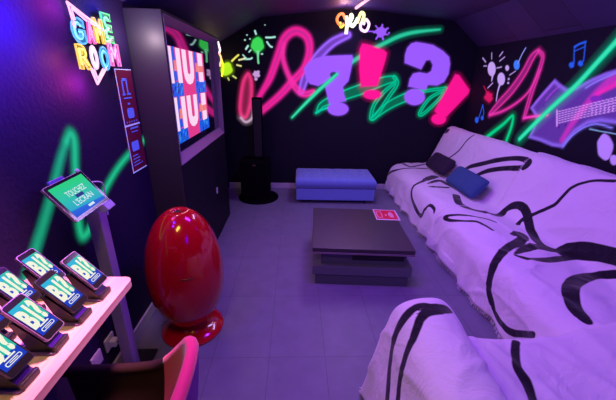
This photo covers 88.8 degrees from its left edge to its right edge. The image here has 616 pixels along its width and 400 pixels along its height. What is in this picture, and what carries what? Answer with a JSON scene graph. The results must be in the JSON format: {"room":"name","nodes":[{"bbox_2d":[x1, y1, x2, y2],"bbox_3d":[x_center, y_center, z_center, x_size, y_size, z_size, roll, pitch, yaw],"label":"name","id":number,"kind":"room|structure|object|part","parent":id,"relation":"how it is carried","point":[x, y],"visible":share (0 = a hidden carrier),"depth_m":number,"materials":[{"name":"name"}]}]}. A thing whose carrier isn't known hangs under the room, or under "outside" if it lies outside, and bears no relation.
{"room":"entertainment venue","nodes":[
{"label":"entertainment venue","id":0,"kind":"room"},
{"bbox_2d":[0,0,227,399],"bbox_3d":[-1.140,-0.033,1.663,0.100,2.000,6.200,0,21,-2],"label":"wall","id":1,"kind":"structure","parent":0,"point":[44,92],"depth_m":1.37,"materials":[{"name":"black paint"}]},
{"bbox_2d":[22,129,144,280],"bbox_3d":[-1.088,-0.071,1.657,0.001,0.694,1.468,0,21,-2],"label":"wall mural","id":2,"kind":"object","parent":1,"relation":"attached to","point":[70,138],"visible":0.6,"depth_m":1.40,"materials":[{"name":"paint"}]},
{"bbox_2d":[66,1,121,84],"bbox_3d":[-1.059,-0.760,1.573,0.041,0.346,0.374,0,21,-2],"label":"sign","id":3,"kind":"object","parent":1,"relation":"attached to","point":[101,30],"visible":1,"depth_m":1.54,"materials":[{"name":"multicoloured plastic"}]},
{"bbox_3d":[-1.044,-0.766,1.423,0.001,0.105,0.092,0,21,-2],"label":"letter plate","id":4,"kind":"part","parent":3,"relation":"part of","materials":[{"name":"blue plastic"}]},
{"bbox_3d":[-1.047,-0.664,1.461,0.001,0.103,0.087,0,21,-2],"label":"letter plate","id":5,"kind":"part","parent":3,"relation":"part of","materials":[{"name":"yellow plastic"}]},
{"bbox_3d":[-1.052,-0.896,1.641,0.001,0.135,0.083,0,21,-2],"label":"letter plate","id":6,"kind":"part","parent":3,"relation":"part of","materials":[{"name":"green plastic"}]},
{"bbox_2d":[90,348,102,363],"bbox_3d":[-1.089,0.827,1.625,0.013,0.080,0.080,0,21,-2],"label":"wall socket","id":7,"kind":"object","parent":1,"relation":"attached to","point":[97,358],"visible":0.7,"depth_m":1.62,"materials":[{"name":"grey plastic"}]},
{"bbox_3d":[-1.084,0.827,1.625,0.003,0.056,0.056,0,21,-2],"label":"plate","id":8,"kind":"part","parent":7,"relation":"part of","materials":[{"name":"grey plastic"}]},
{"bbox_2d":[103,331,113,352],"bbox_3d":[-1.093,0.783,1.736,0.013,0.080,0.080,0,21,-2],"label":"wall socket","id":9,"kind":"object","parent":1,"relation":"attached to","point":[106,341],"visible":0.74,"depth_m":1.71,"materials":[{"name":"grey plastic"}]},
{"bbox_2d":[109,337,118,346],"bbox_3d":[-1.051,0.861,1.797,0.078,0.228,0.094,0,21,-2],"label":"plug","id":10,"kind":"object","parent":9,"relation":"in","point":[113,342],"visible":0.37,"depth_m":1.72,"materials":[{"name":"grey plastic"}]},
{"bbox_2d":[113,69,146,173],"bbox_3d":[-1.095,-0.484,1.956,0.006,0.610,0.190,0,21,-2],"label":"poster","id":11,"kind":"object","parent":1,"relation":"attached to","point":[123,77],"visible":1,"depth_m":1.94,"materials":[{"name":"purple paper"}]},
{"bbox_2d":[121,78,142,165],"bbox_3d":[-1.093,-0.479,1.957,0.001,0.520,0.130,0,21,-2],"label":"print","id":12,"kind":"object","parent":11,"relation":"attached to","point":[135,144],"depth_m":1.96},
{"bbox_2d":[112,302,155,363],"bbox_3d":[-1.063,1.292,0.921,0.015,0.075,3.450,0,21,-2],"label":"baseboard","id":13,"kind":"structure","parent":1,"relation":"attached to","point":[139,328],"depth_m":2.08,"materials":[{"name":"grey paint"}]},
{"bbox_2d":[218,41,223,76],"bbox_3d":[-1.143,-1.813,4.064,0.062,0.409,0.214,0,21,-2],"label":"sign","id":14,"kind":"object","parent":1,"relation":"attached to","point":[220,59],"visible":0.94,"depth_m":4.04,"materials":[{"name":"yellow plastic"}]},
{"bbox_2d":[136,187,501,399],"bbox_3d":[0.620,0.961,2.118,3.670,0.100,6.200,0,21,-2],"label":"floor","id":15,"kind":"structure","parent":0,"point":[284,334],"depth_m":2.31,"materials":[{"name":"tile"}]},
{"bbox_2d":[0,277,131,399],"bbox_3d":[-0.855,0.999,0.602,0.392,0.862,1.655,0,21,-2],"label":"desk","id":16,"kind":"object","parent":15,"relation":"on","point":[52,368],"visible":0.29,"depth_m":0.93,"materials":[{"name":"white wood"}]},
{"bbox_2d":[0,329,16,339],"bbox_3d":[-0.920,0.367,0.887,0.121,0.105,0.068,0,21,-3],"label":"phone stand","id":17,"kind":"object","parent":16,"relation":"on","point":[12,335],"visible":0.5,"depth_m":0.92,"materials":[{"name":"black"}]},
{"bbox_2d":[0,314,10,330],"bbox_3d":[-0.913,0.319,0.869,0.099,0.116,0.071,0,21,-3],"label":"phone","id":18,"kind":"object","parent":17,"relation":"on","point":[4,321],"visible":0.92,"depth_m":0.91,"materials":[{"name":"black"}]},
{"bbox_2d":[0,364,40,394],"bbox_3d":[-0.758,0.413,0.779,0.121,0.105,0.068,1,21,-1],"label":"phone stand","id":19,"kind":"object","parent":16,"relation":"on","point":[27,375],"visible":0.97,"depth_m":0.77,"materials":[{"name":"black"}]},
{"bbox_3d":[-0.761,0.459,0.797,0.117,0.006,0.068,1,21,-1],"label":"plate","id":20,"kind":"part","parent":19,"relation":"part of","materials":[{"name":"purple"}]},
{"bbox_2d":[0,332,33,379],"bbox_3d":[-0.751,0.364,0.761,0.099,0.116,0.071,1,21,-1],"label":"phone","id":21,"kind":"object","parent":19,"relation":"on","point":[14,357],"visible":1,"depth_m":0.77,"materials":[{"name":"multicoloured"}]},
{"bbox_2d":[0,295,46,322],"bbox_3d":[-0.924,0.323,0.999,0.121,0.105,0.068,0,21,-2],"label":"phone stand","id":22,"kind":"object","parent":16,"relation":"on","point":[3,301],"visible":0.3,"depth_m":0.97,"materials":[{"name":"purple"}]},
{"bbox_2d":[0,267,41,301],"bbox_3d":[-0.918,0.275,0.980,0.099,0.116,0.071,0,21,-2],"label":"phone","id":23,"kind":"object","parent":22,"relation":"on","point":[11,285],"visible":0.8,"depth_m":0.98,"materials":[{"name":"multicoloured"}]},
{"bbox_2d":[22,269,43,297],"bbox_3d":[-0.929,0.281,1.106,0.121,0.105,0.068,1,21,-1],"label":"phone stand","id":24,"kind":"object","parent":16,"relation":"on","point":[31,278],"visible":0.02,"depth_m":1.07,"materials":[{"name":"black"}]},
{"bbox_2d":[15,248,65,278],"bbox_3d":[-0.922,0.233,1.087,0.099,0.116,0.071,1,21,-1],"label":"phone","id":25,"kind":"object","parent":24,"relation":"on","point":[31,260],"visible":0.81,"depth_m":1.08,"materials":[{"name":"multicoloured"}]},
{"bbox_2d":[8,321,69,355],"bbox_3d":[-0.762,0.372,0.884,0.121,0.105,0.068,0,21,-3],"label":"phone stand","id":26,"kind":"object","parent":16,"relation":"on","point":[30,342],"visible":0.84,"depth_m":0.87,"materials":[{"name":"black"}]},
{"bbox_2d":[0,293,63,341],"bbox_3d":[-0.755,0.324,0.866,0.099,0.116,0.071,0,21,-3],"label":"phone","id":27,"kind":"object","parent":26,"relation":"on","point":[23,311],"visible":1,"depth_m":0.86,"materials":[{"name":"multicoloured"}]},
{"bbox_3d":[-0.765,0.418,0.902,0.117,0.006,0.068,0,21,-3],"label":"plate","id":28,"kind":"part","parent":26,"relation":"part of","materials":[{"name":"purple"}]},
{"bbox_2d":[41,294,92,325],"bbox_3d":[-0.766,0.331,0.990,0.121,0.105,0.068,1,21,-1],"label":"phone stand","id":29,"kind":"object","parent":16,"relation":"on","point":[79,317],"visible":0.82,"depth_m":0.98,"materials":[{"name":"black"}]},
{"bbox_2d":[33,270,87,313],"bbox_3d":[-0.759,0.282,0.971,0.099,0.116,0.071,1,21,-1],"label":"phone","id":30,"kind":"object","parent":29,"relation":"on","point":[51,283],"visible":1,"depth_m":0.96,"materials":[{"name":"black plastic"}]},
{"bbox_3d":[-0.769,0.377,1.008,0.117,0.006,0.068,1,21,-1],"label":"plate","id":31,"kind":"part","parent":29,"relation":"part of","materials":[{"name":"purple"}]},
{"bbox_2d":[66,272,110,301],"bbox_3d":[-0.770,0.290,1.094,0.121,0.105,0.068,0,21,-2],"label":"phone stand","id":32,"kind":"object","parent":16,"relation":"on","point":[98,295],"visible":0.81,"depth_m":1.08,"materials":[{"name":"black plastic"}]},
{"bbox_2d":[60,251,106,289],"bbox_3d":[-0.763,0.242,1.075,0.099,0.116,0.071,0,21,-2],"label":"phone","id":33,"kind":"object","parent":32,"relation":"on","point":[74,263],"visible":1,"depth_m":1.07,"materials":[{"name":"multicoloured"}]},
{"bbox_3d":[-0.773,0.336,1.112,0.117,0.006,0.068,0,21,-2],"label":"plate","id":34,"kind":"part","parent":32,"relation":"part of","materials":[{"name":"black plastic"}]},
{"bbox_2d":[45,176,157,362],"bbox_3d":[-0.989,0.431,1.593,0.183,1.194,0.308,0,21,-2],"label":"tablet stand","id":35,"kind":"object","parent":15,"relation":"on","point":[97,219],"visible":0.55,"depth_m":1.57,"materials":[{"name":"white metal"}]},
{"bbox_2d":[40,169,108,222],"bbox_3d":[-0.965,-0.025,1.318,0.106,0.163,0.238,0,21,-3],"label":"tablet","id":36,"kind":"object","parent":35,"relation":"attached to","point":[75,195],"visible":1,"depth_m":1.30,"materials":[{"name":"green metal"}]},
{"bbox_2d":[92,181,108,214],"bbox_3d":[-0.970,-0.011,1.482,0.022,0.181,0.066,4,21,6],"label":"charging cable","id":37,"kind":"object","parent":36,"relation":"attached to","point":[92,181],"visible":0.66,"depth_m":1.48,"materials":[{"name":"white plastic"}]},
{"bbox_3d":[-1.004,0.508,1.648,0.060,0.990,0.056,0,21,-2],"label":"post","id":38,"kind":"part","parent":35,"relation":"part of","materials":[{"name":"white metal"}]},
{"bbox_3d":[-1.010,0.973,1.830,0.170,0.012,0.260,0,21,-2],"label":"foot plate","id":39,"kind":"part","parent":35,"relation":"part of","materials":[{"name":"black plastic"}]},
{"bbox_2d":[61,336,198,399],"bbox_3d":[-0.633,0.886,0.981,0.592,0.813,0.632,0,21,-2],"label":"tub chair","id":40,"kind":"object","parent":15,"relation":"on","point":[173,376],"visible":0.99,"depth_m":1.18,"materials":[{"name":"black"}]},
{"bbox_2d":[122,8,229,239],"bbox_3d":[-1.022,-0.476,2.869,0.228,1.955,1.440,0,21,-2],"label":"tall cabinet","id":41,"kind":"object","parent":15,"relation":"on","point":[195,178],"visible":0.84,"depth_m":2.18,"materials":[{"name":"black"}]},
{"bbox_3d":[-1.000,-0.216,2.204,0.221,1.955,0.012,0,21,-2],"label":"panel","id":42,"kind":"part","parent":41,"relation":"part of","materials":[{"name":"grey"}]},
{"bbox_2d":[165,25,218,151],"bbox_3d":[-0.966,-0.939,2.686,0.045,0.828,1.375,0,21,-2],"label":"television","id":43,"kind":"object","parent":41,"relation":"in","point":[191,59],"visible":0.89,"depth_m":2.55,"materials":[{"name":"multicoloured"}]},
{"bbox_3d":[-0.944,-0.931,2.690,0.091,0.937,1.397,0,21,-2],"label":"opening frame","id":44,"kind":"part","parent":41,"relation":"part of","materials":[{"name":"purple"}]},
{"bbox_2d":[144,207,223,347],"bbox_3d":[-0.772,0.461,1.993,0.460,0.858,0.460,0,21,-2],"label":"egg chair","id":45,"kind":"object","parent":15,"relation":"on","point":[184,270],"visible":0.99,"depth_m":1.81,"materials":[{"name":"red paint"}]},
{"bbox_2d":[239,97,277,204],"bbox_3d":[-0.679,-0.664,4.205,0.550,1.350,0.550,0,21,-2],"label":"speaker","id":46,"kind":"object","parent":15,"relation":"on","point":[255,171],"visible":1,"depth_m":4.18},
{"bbox_2d":[252,99,261,156],"bbox_3d":[-0.654,-0.922,4.071,0.101,0.730,0.007,0,21,-2],"label":"grille","id":47,"kind":"object","parent":46,"relation":"attached to","point":[256,103],"depth_m":4.06,"materials":[{"name":"black"}]},
{"bbox_2d":[296,168,376,201],"bbox_3d":[0.366,-0.217,4.484,1.080,0.363,0.570,1,21,-2],"label":"ottoman","id":48,"kind":"object","parent":15,"relation":"on","point":[311,183],"visible":1,"depth_m":4.23,"materials":[{"name":"blue fabric"}]},
{"bbox_3d":[0.369,-0.320,4.444,1.080,0.141,0.570,1,21,-2],"label":"lid","id":49,"kind":"part","parent":48,"relation":"part of","materials":[{"name":"blue fabric"}]},
{"bbox_2d":[312,208,415,285],"bbox_3d":[0.446,0.404,2.914,0.814,0.352,0.824,2,21,1],"label":"coffee table","id":50,"kind":"object","parent":15,"relation":"on","point":[350,246],"visible":0.93,"depth_m":2.59,"materials":[{"name":"brown wood"}]},
{"bbox_3d":[0.568,0.472,2.549,0.420,0.045,0.007,2,21,1],"label":"shadow gap panel","id":51,"kind":"part","parent":50,"relation":"part of","materials":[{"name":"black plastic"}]},
{"bbox_2d":[372,209,400,220],"bbox_3d":[0.771,0.146,3.105,0.230,0.002,0.250,2,21,1],"label":"flyer","id":52,"kind":"object","parent":50,"relation":"on","point":[379,214],"visible":1,"depth_m":3.09,"materials":[{"name":"red paper"}]},
{"bbox_3d":[1.780,0.022,3.181,0.900,0.930,3.280,0,21,-2],"label":"sofa","id":53,"kind":"object","parent":15,"relation":"on","visible":0},
{"bbox_2d":[384,126,535,241],"bbox_3d":[1.728,-0.291,3.881,1.054,0.996,1.838,0,21,-2],"label":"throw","id":54,"kind":"object","parent":53,"relation":"on","point":[420,191],"visible":0.82,"depth_m":3.62,"materials":[{"name":"white fabric"}]},
{"bbox_2d":[426,152,455,175],"bbox_3d":[1.762,-0.491,4.205,0.194,0.212,0.559,0,21,-2],"label":"cushion","id":55,"kind":"object","parent":54,"relation":"on","point":[438,162],"visible":1,"depth_m":4.09,"materials":[{"name":"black fabric"}]},
{"bbox_2d":[445,166,489,198],"bbox_3d":[1.758,-0.208,3.509,0.202,0.216,0.617,0,21,-2],"label":"cushion","id":56,"kind":"object","parent":54,"relation":"on","point":[462,179],"visible":1,"depth_m":3.40,"materials":[{"name":"blue fabric"}]},
{"bbox_2d":[425,152,615,338],"bbox_3d":[1.779,0.303,2.337,1.080,1.014,1.658,0,21,-2],"label":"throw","id":57,"kind":"object","parent":53,"relation":"on","point":[541,261],"visible":0.96,"depth_m":2.27,"materials":[{"name":"white fabric"}]},
{"bbox_2d":[218,9,478,186],"bbox_3d":[0.540,-1.322,4.500,3.470,2.420,0.100,0,21,-2],"label":"wall","id":58,"kind":"structure","parent":0,"point":[321,140],"depth_m":4.43,"materials":[{"name":"black paint"}]},
{"bbox_2d":[229,182,384,188],"bbox_3d":[0.500,-0.214,4.869,3.400,0.085,0.016,0,21,-2],"label":"baseboard","id":59,"kind":"structure","parent":58,"relation":"attached to","point":[231,184],"depth_m":4.82,"materials":[{"name":"grey paint"}]},
{"bbox_2d":[220,24,469,124],"bbox_3d":[0.551,-1.672,4.305,3.466,1.352,0.005,0,21,-2],"label":"wall mural","id":60,"kind":"object","parent":58,"relation":"attached to","point":[333,71],"visible":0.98,"depth_m":4.30,"materials":[{"name":"paint"}]},
{"bbox_2d":[121,0,615,46],"bbox_3d":[0.673,-1.186,1.281,3.470,0.530,6.000,0,21,-2],"label":"ceiling","id":61,"kind":"structure","parent":0,"point":[486,22],"depth_m":3.25,"materials":[{"name":"black paint"}]},
{"bbox_2d":[336,7,369,33],"bbox_3d":[0.559,-2.222,3.901,0.436,0.299,0.042,0,21,-2],"label":"sign","id":62,"kind":"object","parent":61,"relation":"hanging from","point":[348,21],"visible":1,"depth_m":3.89,"materials":[{"name":"multicoloured"}]},
{"bbox_2d":[355,0,368,8],"bbox_3d":[0.616,-2.210,3.529,0.043,0.046,0.629,-1,21,-6],"label":"lamp","id":63,"kind":"object","parent":61,"relation":"attached to","point":[363,1],"visible":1,"depth_m":3.55,"materials":[{"name":"white"}]},
{"bbox_2d":[463,25,615,174],"bbox_3d":[2.428,-0.020,1.804,0.100,2.040,6.200,0,21,-2],"label":"wall","id":64,"kind":"structure","parent":0,"point":[558,49],"depth_m":3.19,"materials":[{"name":"black paint"}]},
{"bbox_2d":[475,38,615,164],"bbox_3d":[2.324,-1.028,3.234,0.004,1.186,2.317,0,21,-2],"label":"wall mural","id":65,"kind":"object","parent":64,"relation":"attached to","point":[560,112],"visible":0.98,"depth_m":2.82,"materials":[{"name":"paint"}]},
{"bbox_3d":[1.201,1.077,0.617,1.530,0.800,1.880,0,21,-2],"label":"sofa","id":66,"kind":"object","parent":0,"visible":0},
{"bbox_2d":[359,298,615,399],"bbox_3d":[1.247,1.055,0.850,1.923,0.651,1.728,0,21,-2],"label":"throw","id":67,"kind":"object","parent":66,"relation":"on","point":[423,351],"visible":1,"depth_m":1.35,"materials":[{"name":"white fabric"}]}
]}

